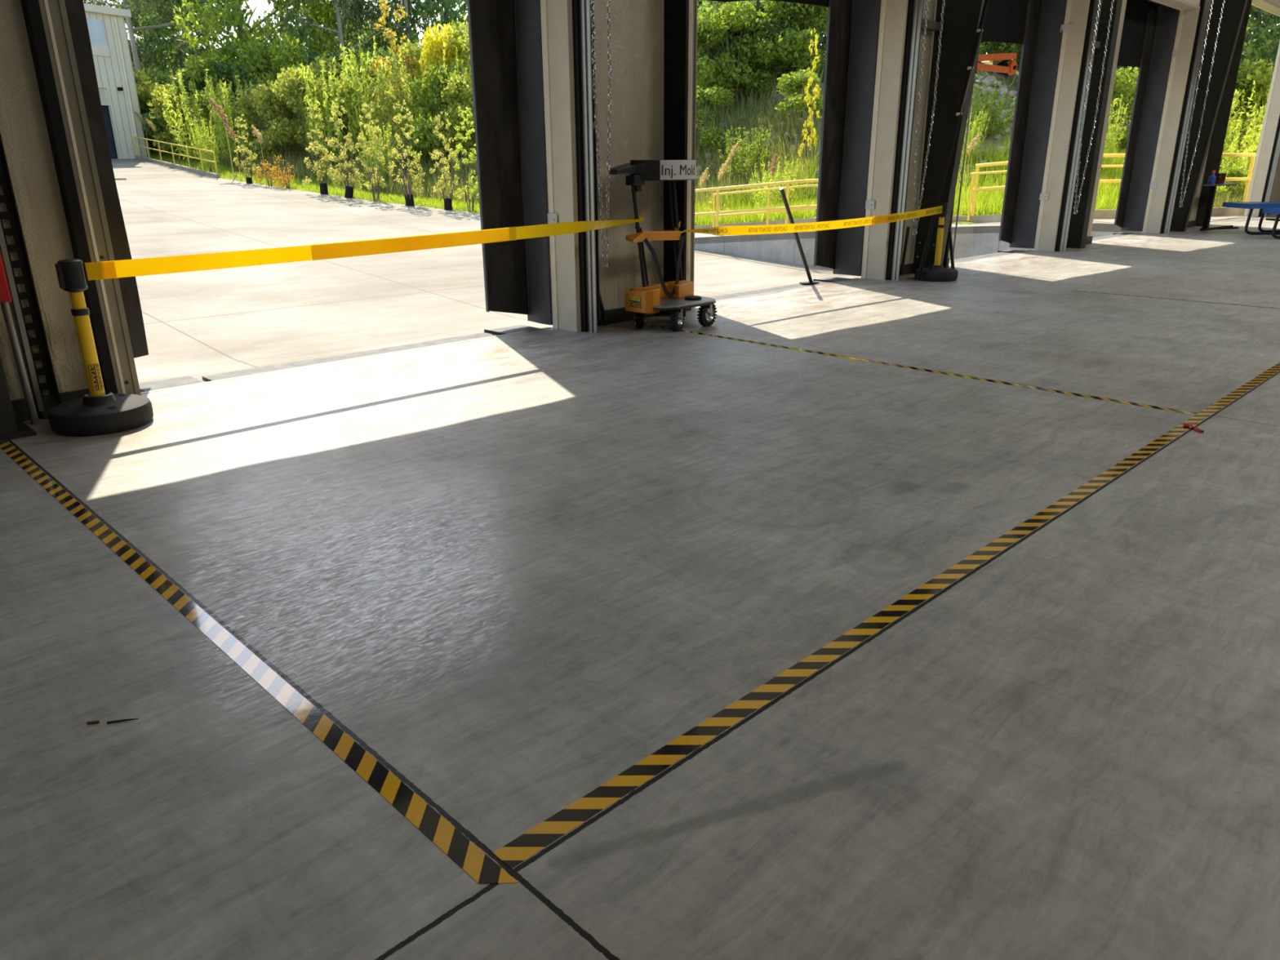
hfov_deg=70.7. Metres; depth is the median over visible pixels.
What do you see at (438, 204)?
grass
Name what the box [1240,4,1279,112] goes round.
tree
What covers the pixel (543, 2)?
trim
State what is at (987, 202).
grass
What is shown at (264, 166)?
shrub
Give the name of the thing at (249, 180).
sapling
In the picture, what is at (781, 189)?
bar
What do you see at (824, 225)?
barrier tape
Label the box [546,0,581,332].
door frame
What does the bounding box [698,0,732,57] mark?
bush
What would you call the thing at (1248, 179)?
safety railing
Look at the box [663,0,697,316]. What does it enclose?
column
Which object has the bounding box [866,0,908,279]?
door frame
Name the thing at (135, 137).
safety railing
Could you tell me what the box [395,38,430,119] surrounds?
bush
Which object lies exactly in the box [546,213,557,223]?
plate
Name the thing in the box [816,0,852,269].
curtain
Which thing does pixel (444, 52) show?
bush
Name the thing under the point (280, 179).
shrub
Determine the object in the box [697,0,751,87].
bush
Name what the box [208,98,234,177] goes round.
plume
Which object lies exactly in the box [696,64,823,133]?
weeds
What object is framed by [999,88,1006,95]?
rock
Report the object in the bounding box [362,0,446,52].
tree
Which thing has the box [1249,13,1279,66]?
tree
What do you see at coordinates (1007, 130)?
rock
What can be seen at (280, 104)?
bush
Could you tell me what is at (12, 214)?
track
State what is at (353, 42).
tree
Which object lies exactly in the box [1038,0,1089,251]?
door frame
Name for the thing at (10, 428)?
steel column
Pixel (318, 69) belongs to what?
bush
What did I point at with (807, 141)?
sapling
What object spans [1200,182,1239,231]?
stand
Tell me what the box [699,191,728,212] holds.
shrub
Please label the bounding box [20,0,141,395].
door frame
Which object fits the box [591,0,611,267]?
chain
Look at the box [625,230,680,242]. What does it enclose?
shelf
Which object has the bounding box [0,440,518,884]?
tape
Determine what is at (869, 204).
plate
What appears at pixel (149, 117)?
bush
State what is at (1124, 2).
lining
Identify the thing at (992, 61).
bush
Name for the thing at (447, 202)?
sapling
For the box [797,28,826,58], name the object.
bush
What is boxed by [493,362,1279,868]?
tape
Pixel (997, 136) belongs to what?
rock
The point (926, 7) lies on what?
chain
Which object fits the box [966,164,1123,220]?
safety railing
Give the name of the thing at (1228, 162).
bush
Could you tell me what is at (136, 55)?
tree
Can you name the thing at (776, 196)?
bush
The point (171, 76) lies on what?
bush
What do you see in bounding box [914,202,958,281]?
post
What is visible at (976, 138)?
plume
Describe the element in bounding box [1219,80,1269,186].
bush
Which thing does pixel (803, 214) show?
grass
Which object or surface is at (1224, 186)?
bush
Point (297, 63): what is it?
bush
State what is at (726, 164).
plume
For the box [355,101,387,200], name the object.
sapling
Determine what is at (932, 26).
trim
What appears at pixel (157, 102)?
bush
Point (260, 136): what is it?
plume
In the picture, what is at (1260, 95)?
bush
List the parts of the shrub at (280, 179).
stem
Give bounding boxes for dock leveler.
[138,324,539,392]
[709,276,850,300]
[949,249,1024,262]
[1092,232,1133,239]
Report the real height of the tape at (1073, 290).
0.001 m
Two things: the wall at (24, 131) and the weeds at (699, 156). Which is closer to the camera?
the wall at (24, 131)
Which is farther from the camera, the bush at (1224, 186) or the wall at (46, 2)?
the bush at (1224, 186)
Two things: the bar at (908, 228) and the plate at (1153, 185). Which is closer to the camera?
the bar at (908, 228)
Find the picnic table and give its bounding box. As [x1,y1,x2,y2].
[1222,201,1279,239]
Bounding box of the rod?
[952,80,978,254]
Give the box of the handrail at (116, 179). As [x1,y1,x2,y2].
[115,177,126,180]
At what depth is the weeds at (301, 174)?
42.43 m
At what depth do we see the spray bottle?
20.93 m
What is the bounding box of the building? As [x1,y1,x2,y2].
[83,3,148,159]
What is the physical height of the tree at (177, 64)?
16.152 m
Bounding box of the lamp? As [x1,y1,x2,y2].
[975,53,1017,86]
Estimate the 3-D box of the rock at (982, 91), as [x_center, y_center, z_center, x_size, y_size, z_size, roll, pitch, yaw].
[13.045,-14.687,34.189,0.370,0.247,0.301,4,20,14]
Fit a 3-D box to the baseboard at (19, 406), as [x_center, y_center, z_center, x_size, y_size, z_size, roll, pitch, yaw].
[-7.443,0.674,2.701,10.685,0.140,0.115,-18,26,-42]
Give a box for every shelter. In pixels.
[64,0,552,358]
[706,0,880,275]
[980,0,1066,248]
[1114,0,1180,231]
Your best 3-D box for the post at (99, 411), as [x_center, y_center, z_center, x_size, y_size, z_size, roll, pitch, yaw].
[-3.431,-0.841,5.604,0.576,1.030,0.576,-18,26,-42]
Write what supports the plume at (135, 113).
on the hillside
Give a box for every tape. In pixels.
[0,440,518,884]
[84,215,644,280]
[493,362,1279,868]
[644,324,1197,414]
[674,205,942,235]
[1072,289,1279,308]
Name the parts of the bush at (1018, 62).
stem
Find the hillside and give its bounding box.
[151,61,1244,224]
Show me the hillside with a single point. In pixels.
(1008, 81)
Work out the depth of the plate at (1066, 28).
15.43 m
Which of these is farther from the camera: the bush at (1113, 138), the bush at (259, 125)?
the bush at (259, 125)
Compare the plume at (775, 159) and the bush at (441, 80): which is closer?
the plume at (775, 159)
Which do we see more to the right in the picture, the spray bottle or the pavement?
the spray bottle
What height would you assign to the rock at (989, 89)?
0.346 m
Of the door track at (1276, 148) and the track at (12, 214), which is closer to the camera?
the track at (12, 214)
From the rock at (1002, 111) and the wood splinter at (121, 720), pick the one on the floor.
the wood splinter at (121, 720)
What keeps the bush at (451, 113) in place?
on the hillside
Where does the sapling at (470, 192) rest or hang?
on the hillside
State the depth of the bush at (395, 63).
45.42 m
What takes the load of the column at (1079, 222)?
on the floor
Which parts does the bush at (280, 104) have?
stem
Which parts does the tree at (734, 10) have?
stem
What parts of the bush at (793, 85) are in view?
stem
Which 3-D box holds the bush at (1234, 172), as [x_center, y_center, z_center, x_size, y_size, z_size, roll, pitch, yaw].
[17.955,-8.991,27.882,1.515,1.266,1.562,-2,19,-4]
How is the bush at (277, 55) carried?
on the hillside
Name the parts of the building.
light panel, rolled door, door trim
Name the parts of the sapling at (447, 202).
stem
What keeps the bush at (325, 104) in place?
on the hillside
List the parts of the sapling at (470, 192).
stem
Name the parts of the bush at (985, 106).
stem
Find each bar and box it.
[599,291,608,325]
[779,187,819,284]
[899,226,910,275]
[947,231,955,269]
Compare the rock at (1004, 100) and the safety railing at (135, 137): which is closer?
the rock at (1004, 100)
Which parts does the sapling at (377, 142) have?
stem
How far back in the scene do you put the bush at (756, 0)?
42.34 m
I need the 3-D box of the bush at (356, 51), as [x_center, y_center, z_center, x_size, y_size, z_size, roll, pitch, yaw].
[-15.736,-22.645,53.352,4.290,5.578,4.865,10,22,28]
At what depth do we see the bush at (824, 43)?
42.53 m
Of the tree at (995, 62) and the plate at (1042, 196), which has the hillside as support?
the tree at (995, 62)
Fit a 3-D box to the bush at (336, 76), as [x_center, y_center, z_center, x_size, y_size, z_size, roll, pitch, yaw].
[-17.015,-19.837,48.925,3.163,4.775,3.259,18,26,42]
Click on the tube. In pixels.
(5, 295)
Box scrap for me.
[1182,423,1204,433]
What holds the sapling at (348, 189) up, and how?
on the hillside
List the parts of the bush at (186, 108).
stem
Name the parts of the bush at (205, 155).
stem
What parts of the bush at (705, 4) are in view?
stem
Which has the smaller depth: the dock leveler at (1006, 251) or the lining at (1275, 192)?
the dock leveler at (1006, 251)
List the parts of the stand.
leg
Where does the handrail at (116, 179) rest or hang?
on the pavement
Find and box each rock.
[964,164,974,173]
[980,88,987,95]
[982,75,996,85]
[986,79,995,86]
[986,86,996,94]
[994,97,1005,106]
[994,115,1005,124]
[994,133,1001,139]
[995,80,1002,86]
[998,87,1008,93]
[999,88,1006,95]
[1001,109,1013,117]
[1002,125,1010,133]
[1006,89,1014,97]
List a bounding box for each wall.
[0,0,88,399]
[43,0,125,393]
[593,0,692,310]
[688,0,693,281]
[694,222,1141,266]
[1185,0,1199,5]
[1267,0,1279,5]
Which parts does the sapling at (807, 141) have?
stem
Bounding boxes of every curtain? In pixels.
[64,0,148,358]
[470,0,528,315]
[706,0,828,7]
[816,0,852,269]
[980,0,1027,44]
[1000,0,1042,244]
[1115,7,1157,227]
[1116,0,1158,67]
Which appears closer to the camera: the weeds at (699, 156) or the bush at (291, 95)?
the weeds at (699, 156)
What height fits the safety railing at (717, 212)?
2.095 m
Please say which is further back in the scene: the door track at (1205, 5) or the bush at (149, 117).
the bush at (149, 117)
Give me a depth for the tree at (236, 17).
52.39 m
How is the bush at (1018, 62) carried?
on the hillside
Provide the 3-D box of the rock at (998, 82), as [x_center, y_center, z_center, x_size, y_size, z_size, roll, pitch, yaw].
[13.738,-15.277,34.822,0.444,0.241,0.329,-7,20,-19]
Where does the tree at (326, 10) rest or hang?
on the hillside
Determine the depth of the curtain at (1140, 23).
18.94 m
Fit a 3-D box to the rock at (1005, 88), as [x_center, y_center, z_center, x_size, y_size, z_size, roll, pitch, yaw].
[13.706,-14.679,34.116,0.285,0.335,0.428,-5,20,-14]
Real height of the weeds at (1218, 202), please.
1.094 m
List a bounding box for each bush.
[133,64,174,151]
[134,66,164,151]
[135,66,180,142]
[135,80,167,155]
[141,67,206,155]
[146,83,196,159]
[154,75,191,115]
[155,68,238,160]
[169,53,235,150]
[181,58,254,146]
[187,115,220,172]
[190,87,239,162]
[201,58,242,88]
[202,71,244,110]
[204,74,262,164]
[223,67,284,146]
[230,57,284,116]
[234,84,302,163]
[236,31,308,140]
[250,77,306,163]
[266,66,335,164]
[285,61,342,121]
[289,47,332,111]
[289,66,341,124]
[290,57,371,167]
[303,48,359,116]
[309,51,361,149]
[311,72,380,159]
[336,53,391,132]
[339,35,413,156]
[346,47,393,96]
[353,67,431,168]
[354,62,406,125]
[355,120,399,181]
[364,52,451,169]
[370,47,427,118]
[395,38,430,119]
[401,63,475,169]
[406,62,462,119]
[426,17,471,116]
[430,70,476,160]
[435,70,475,149]
[436,47,474,158]
[695,85,736,151]
[696,5,742,110]
[697,0,735,35]
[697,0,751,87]
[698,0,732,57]
[703,0,756,56]
[718,124,771,181]
[720,0,808,84]
[731,0,782,71]
[750,155,799,208]
[760,22,825,88]
[763,1,827,74]
[774,68,822,121]
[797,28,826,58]
[811,17,826,82]
[960,106,990,164]
[969,81,1015,139]
[978,41,1021,63]
[980,44,1022,77]
[989,45,1021,65]
[1100,93,1128,171]
[1106,66,1138,152]
[1108,66,1139,125]
[1215,167,1249,199]
[1216,169,1228,197]
[1217,111,1262,192]
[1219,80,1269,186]
[1226,57,1274,151]
[1227,60,1267,146]
[1231,62,1261,124]
[1234,65,1267,159]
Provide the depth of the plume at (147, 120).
52.05 m
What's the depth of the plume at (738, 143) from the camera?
33.77 m
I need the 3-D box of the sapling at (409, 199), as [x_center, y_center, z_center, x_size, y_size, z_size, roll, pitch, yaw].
[-9.330,-12.916,36.277,1.546,4.423,1.620,1,19,5]
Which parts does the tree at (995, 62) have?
crown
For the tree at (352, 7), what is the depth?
53.91 m
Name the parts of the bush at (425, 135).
stem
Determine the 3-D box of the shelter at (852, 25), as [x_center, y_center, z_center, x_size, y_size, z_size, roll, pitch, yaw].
[1.638,-4.789,10.963,3.836,4.820,0.480,-18,26,-42]
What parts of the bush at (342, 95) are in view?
stem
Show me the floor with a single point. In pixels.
(516, 570)
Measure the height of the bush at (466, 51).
6.235 m
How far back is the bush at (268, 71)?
50.42 m
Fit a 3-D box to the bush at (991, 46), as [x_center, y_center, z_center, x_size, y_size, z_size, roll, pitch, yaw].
[13.868,-18.333,35.667,3.470,4.431,3.368,-6,20,-16]
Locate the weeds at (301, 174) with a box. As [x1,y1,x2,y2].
[154,142,479,204]
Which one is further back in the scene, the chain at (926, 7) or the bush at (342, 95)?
the bush at (342, 95)
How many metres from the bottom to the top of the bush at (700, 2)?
5.745 m
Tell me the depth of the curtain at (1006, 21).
14.95 m
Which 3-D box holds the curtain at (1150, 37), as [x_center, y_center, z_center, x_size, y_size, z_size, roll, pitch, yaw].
[10.939,-7.881,19.923,0.520,4.500,0.059,-18,26,-42]
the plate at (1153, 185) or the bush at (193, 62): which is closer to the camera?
the plate at (1153, 185)
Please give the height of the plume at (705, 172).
2.301 m
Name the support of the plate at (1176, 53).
attached to the wall at (1194, 2)
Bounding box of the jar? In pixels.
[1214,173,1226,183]
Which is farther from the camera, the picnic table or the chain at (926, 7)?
the picnic table
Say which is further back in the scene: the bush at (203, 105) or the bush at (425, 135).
the bush at (203, 105)
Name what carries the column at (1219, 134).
on the floor
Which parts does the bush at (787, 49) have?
stem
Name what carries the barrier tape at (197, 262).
attached to the post at (99, 411)
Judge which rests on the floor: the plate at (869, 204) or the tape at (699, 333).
the tape at (699, 333)
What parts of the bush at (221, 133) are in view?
stem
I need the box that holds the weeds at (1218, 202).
[1213,186,1247,207]
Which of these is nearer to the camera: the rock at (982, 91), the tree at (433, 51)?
the rock at (982, 91)
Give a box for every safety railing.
[133,136,217,173]
[694,178,818,235]
[712,184,817,235]
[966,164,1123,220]
[970,153,1256,216]
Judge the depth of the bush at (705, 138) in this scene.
37.74 m
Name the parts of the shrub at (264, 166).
stem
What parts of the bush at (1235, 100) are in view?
stem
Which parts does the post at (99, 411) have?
frame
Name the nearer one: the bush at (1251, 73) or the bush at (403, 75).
the bush at (1251, 73)
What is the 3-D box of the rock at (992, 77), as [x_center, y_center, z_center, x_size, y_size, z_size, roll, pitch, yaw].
[13.386,-15.269,34.562,0.520,0.386,0.307,7,21,20]
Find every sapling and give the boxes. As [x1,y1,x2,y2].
[232,114,261,183]
[302,100,339,194]
[327,97,368,198]
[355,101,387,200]
[386,99,426,206]
[429,111,465,210]
[451,106,479,212]
[797,27,820,161]
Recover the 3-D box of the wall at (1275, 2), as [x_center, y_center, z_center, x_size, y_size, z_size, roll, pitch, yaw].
[16.092,-13.454,22.503,4.600,2.970,0.325,-18,26,-42]
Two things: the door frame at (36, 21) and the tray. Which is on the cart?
the tray
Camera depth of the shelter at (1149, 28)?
19.69 m
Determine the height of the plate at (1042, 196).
0.120 m
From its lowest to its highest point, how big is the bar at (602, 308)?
0.625 m
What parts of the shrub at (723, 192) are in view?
stem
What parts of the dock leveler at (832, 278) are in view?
lip plate, plate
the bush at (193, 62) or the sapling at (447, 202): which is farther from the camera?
the bush at (193, 62)
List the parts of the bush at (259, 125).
stem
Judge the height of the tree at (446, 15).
16.903 m
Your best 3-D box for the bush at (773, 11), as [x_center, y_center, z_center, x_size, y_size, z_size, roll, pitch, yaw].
[5.590,-19.453,40.535,3.368,4.431,3.470,16,25,40]
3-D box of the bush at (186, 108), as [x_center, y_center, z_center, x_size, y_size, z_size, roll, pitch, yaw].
[-24.492,-20.159,50.584,4.076,5.392,4.348,-10,22,-26]
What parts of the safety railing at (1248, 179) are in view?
post, rail, rail, post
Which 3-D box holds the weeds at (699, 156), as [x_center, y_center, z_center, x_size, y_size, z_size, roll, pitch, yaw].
[4.338,-12.807,35.653,5.974,4.254,9.245,2,19,5]
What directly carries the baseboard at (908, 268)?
attached to the wall
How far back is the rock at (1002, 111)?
33.11 m
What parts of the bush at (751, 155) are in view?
stem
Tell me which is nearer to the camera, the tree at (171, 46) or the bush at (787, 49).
the bush at (787, 49)
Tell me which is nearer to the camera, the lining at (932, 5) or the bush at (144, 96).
the lining at (932, 5)
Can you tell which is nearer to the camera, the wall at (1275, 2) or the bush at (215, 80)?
the wall at (1275, 2)
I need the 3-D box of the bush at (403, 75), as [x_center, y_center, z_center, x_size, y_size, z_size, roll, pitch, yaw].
[-10.796,-17.597,43.809,4.404,5.552,3.513,-7,20,-18]
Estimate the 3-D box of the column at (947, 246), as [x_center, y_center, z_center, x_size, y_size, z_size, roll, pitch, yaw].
[4.657,-7.090,12.606,0.377,8.100,0.847,13,24,34]
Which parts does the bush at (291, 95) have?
stem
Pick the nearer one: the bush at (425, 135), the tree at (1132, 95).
the tree at (1132, 95)
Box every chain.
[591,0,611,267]
[912,0,945,235]
[1073,0,1114,213]
[1179,0,1224,207]
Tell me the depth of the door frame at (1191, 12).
19.58 m
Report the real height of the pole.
3.742 m
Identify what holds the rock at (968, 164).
on the hillside
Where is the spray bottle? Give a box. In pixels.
[1207,170,1216,184]
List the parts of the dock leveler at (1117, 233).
lip plate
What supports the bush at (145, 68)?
on the hillside
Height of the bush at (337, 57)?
5.275 m
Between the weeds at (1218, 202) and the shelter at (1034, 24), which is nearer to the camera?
the shelter at (1034, 24)
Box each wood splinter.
[86,720,99,724]
[106,718,138,724]
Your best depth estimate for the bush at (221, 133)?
48.57 m
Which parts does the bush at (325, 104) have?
stem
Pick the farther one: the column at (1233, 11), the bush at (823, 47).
the bush at (823, 47)
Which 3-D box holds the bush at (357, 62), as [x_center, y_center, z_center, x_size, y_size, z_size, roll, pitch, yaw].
[-14.021,-19.635,47.599,3.258,5.355,4.137,16,25,39]
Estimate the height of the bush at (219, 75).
5.578 m
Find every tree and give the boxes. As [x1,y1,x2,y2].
[83,0,137,39]
[93,0,198,79]
[109,0,199,65]
[128,0,233,83]
[138,0,250,81]
[170,0,315,92]
[240,0,349,62]
[257,0,371,54]
[277,0,387,56]
[307,0,416,90]
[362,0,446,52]
[368,0,422,128]
[373,0,468,54]
[417,21,473,111]
[696,0,777,103]
[697,0,759,57]
[731,0,816,78]
[747,1,826,83]
[800,4,824,37]
[979,41,1022,76]
[1111,66,1138,119]
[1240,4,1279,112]
[1244,12,1279,69]
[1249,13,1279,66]
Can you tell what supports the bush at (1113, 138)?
on the hillside
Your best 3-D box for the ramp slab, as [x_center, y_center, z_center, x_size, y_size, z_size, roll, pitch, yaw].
[7.121,-7.380,27.530,21.373,1.360,5.996,6,20,17]
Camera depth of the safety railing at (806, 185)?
27.61 m
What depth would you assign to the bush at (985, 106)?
32.31 m
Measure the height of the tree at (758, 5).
5.101 m
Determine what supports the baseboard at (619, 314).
attached to the wall at (692, 0)
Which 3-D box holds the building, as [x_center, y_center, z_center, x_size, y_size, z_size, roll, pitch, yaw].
[-44.935,-19.755,46.932,22.250,10.050,26.350,10,22,26]
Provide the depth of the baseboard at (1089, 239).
17.85 m
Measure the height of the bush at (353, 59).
6.288 m
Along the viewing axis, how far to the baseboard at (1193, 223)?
22.28 m
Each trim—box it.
[540,0,558,328]
[921,18,941,31]
[1095,40,1100,48]
[1142,0,1184,232]
[1244,2,1279,216]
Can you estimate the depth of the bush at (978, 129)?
31.21 m
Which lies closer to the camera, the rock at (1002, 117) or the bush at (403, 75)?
the rock at (1002, 117)
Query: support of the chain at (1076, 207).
hanging from the wall
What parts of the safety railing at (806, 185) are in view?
post, rail, rail, post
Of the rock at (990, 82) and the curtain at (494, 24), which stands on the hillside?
the rock at (990, 82)
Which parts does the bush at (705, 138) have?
stem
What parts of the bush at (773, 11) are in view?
stem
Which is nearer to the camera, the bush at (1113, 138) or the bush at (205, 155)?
the bush at (1113, 138)
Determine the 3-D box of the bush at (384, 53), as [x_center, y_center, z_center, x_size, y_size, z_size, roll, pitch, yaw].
[-14.170,-22.057,52.422,5.235,5.471,4.124,5,20,16]
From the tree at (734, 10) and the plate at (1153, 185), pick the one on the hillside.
the tree at (734, 10)
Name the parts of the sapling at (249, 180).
stem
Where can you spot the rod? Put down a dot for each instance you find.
(975, 82)
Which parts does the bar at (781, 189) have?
foot plate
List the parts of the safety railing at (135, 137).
post, post, post, post, rail, rail, post, post, post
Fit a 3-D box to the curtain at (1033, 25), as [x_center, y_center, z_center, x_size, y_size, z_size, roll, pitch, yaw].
[6.782,-6.496,16.046,0.520,4.500,0.060,-18,26,-42]
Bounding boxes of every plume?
[134,111,151,155]
[146,119,159,158]
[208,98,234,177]
[223,122,241,179]
[251,124,266,182]
[699,167,709,208]
[717,157,730,205]
[728,140,740,191]
[767,153,780,204]
[964,132,982,193]
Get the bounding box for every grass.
[142,151,479,213]
[694,155,817,226]
[952,136,1125,215]
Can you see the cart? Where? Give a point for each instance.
(677, 295)
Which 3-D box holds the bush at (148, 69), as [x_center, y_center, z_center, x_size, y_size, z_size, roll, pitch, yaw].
[-29.921,-22.912,56.453,3.591,5.599,4.503,-1,19,0]
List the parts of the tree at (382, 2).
stem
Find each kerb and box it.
[135,155,220,177]
[694,207,1244,229]
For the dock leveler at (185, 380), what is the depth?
7.67 m
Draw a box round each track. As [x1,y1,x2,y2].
[0,132,61,419]
[572,0,599,333]
[885,0,924,280]
[1054,0,1102,251]
[1160,0,1211,233]
[1257,115,1279,217]
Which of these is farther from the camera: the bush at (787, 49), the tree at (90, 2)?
the tree at (90, 2)
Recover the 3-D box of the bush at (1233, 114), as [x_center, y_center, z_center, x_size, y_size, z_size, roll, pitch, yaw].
[23.649,-13.792,35.311,4.671,4.685,4.118,13,23,33]
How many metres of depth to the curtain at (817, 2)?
11.30 m
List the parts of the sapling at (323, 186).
stem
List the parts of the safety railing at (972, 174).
post, rail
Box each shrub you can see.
[253,156,280,186]
[266,152,296,188]
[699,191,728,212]
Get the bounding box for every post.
[47,258,153,435]
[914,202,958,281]
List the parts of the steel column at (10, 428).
plate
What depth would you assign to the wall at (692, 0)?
9.64 m
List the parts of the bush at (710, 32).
stem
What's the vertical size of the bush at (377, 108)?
5.033 m
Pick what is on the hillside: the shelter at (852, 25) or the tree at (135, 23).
the tree at (135, 23)
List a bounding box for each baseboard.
[10,388,89,421]
[597,306,691,325]
[898,257,949,275]
[1066,235,1093,246]
[1186,220,1197,227]
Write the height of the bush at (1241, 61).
4.431 m
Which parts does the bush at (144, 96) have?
stem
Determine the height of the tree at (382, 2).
8.132 m
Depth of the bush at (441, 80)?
41.95 m
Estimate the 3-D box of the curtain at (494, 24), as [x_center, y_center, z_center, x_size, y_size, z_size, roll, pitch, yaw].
[-1.332,-3.766,8.398,0.520,4.500,0.060,-18,26,-42]
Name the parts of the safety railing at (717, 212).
post, rail, rail, post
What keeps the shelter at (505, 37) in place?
attached to the wall
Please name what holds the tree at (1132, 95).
on the hillside
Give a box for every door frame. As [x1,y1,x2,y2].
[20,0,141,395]
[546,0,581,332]
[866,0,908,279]
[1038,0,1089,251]
[1146,0,1199,233]
[1246,0,1279,217]
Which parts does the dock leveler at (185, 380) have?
plate, lip plate, plate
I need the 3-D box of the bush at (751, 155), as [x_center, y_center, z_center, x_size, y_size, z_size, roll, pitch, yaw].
[4.071,-12.713,35.431,2.011,2.298,2.084,-3,19,-6]
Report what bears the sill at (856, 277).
attached to the wall at (692, 0)
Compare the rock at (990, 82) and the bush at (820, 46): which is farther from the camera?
the bush at (820, 46)
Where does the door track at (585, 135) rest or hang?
attached to the wall
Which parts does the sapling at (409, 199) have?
stem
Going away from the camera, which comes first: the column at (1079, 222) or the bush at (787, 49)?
the column at (1079, 222)
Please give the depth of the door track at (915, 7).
11.96 m
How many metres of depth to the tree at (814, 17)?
39.62 m
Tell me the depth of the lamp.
13.02 m
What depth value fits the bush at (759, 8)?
40.69 m
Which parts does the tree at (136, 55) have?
crown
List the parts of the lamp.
arm, arm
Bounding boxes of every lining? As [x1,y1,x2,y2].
[901,0,937,264]
[1086,0,1126,236]
[1188,141,1210,221]
[1269,152,1279,201]
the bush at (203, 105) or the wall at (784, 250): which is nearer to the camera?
the wall at (784, 250)
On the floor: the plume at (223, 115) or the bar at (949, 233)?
the bar at (949, 233)
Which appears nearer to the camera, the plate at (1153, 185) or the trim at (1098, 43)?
the trim at (1098, 43)
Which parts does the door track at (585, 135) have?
rail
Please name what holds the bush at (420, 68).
on the hillside
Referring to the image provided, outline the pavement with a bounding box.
[111,158,861,383]
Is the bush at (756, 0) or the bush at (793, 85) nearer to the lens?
the bush at (793, 85)
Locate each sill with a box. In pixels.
[140,327,550,393]
[715,277,859,301]
[949,249,1032,263]
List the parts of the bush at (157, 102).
stem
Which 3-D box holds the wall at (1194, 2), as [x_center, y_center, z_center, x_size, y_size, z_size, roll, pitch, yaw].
[10.275,-11.218,17.180,3.680,3.600,0.325,-18,26,-42]
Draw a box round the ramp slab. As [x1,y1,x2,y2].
[694,215,1244,244]
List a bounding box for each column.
[0,357,36,441]
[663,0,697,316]
[913,0,985,273]
[942,188,955,267]
[1066,0,1122,248]
[1169,0,1248,231]
[1195,0,1252,226]
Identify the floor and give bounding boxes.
[0,213,1279,959]
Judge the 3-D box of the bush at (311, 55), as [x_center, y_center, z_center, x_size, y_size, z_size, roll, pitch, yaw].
[-19.396,-22.719,53.806,5.235,5.471,4.124,-6,20,-16]
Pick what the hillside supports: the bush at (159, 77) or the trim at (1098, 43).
the bush at (159, 77)
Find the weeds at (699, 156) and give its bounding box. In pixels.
[694,103,822,208]
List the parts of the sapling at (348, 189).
stem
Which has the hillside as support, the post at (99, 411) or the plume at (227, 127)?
the plume at (227, 127)
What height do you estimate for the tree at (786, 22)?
4.950 m
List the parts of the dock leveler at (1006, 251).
lip plate, plate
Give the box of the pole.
[915,0,989,279]
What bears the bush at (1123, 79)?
on the hillside
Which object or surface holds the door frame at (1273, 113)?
attached to the wall at (1275, 2)
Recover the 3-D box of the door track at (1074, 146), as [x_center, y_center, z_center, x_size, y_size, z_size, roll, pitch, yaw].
[7.608,-6.444,15.746,0.119,4.770,0.330,-18,26,-42]
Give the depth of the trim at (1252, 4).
25.39 m
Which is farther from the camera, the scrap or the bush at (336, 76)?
the bush at (336, 76)
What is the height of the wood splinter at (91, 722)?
0.007 m
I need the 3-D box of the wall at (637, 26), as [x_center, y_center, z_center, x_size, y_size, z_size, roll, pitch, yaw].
[-0.074,-5.668,8.271,1.600,8.060,0.075,-18,26,-42]
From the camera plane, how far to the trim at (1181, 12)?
19.69 m
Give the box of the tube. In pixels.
[0,251,39,424]
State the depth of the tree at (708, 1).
41.84 m
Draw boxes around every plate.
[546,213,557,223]
[863,200,875,209]
[1038,192,1048,199]
[1060,23,1071,31]
[1149,182,1156,188]
[1171,50,1179,57]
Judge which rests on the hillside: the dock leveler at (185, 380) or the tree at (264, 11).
the tree at (264, 11)
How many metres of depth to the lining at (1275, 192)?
27.32 m
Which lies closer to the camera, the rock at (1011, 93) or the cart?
the cart
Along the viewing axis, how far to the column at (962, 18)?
12.44 m
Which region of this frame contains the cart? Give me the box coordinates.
[609,160,716,331]
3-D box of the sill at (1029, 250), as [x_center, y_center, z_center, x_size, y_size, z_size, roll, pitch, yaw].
[6.007,-3.749,15.595,3.520,0.202,0.030,-18,26,-42]
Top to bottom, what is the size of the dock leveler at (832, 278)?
0.620 m
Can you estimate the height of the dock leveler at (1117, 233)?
0.620 m
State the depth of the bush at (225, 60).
52.58 m
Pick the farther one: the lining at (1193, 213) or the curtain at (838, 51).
the lining at (1193, 213)
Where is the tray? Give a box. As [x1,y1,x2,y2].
[630,160,696,181]
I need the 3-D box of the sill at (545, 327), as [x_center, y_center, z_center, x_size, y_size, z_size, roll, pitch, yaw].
[-2.280,-0.989,7.867,3.885,0.202,0.030,-18,26,-42]

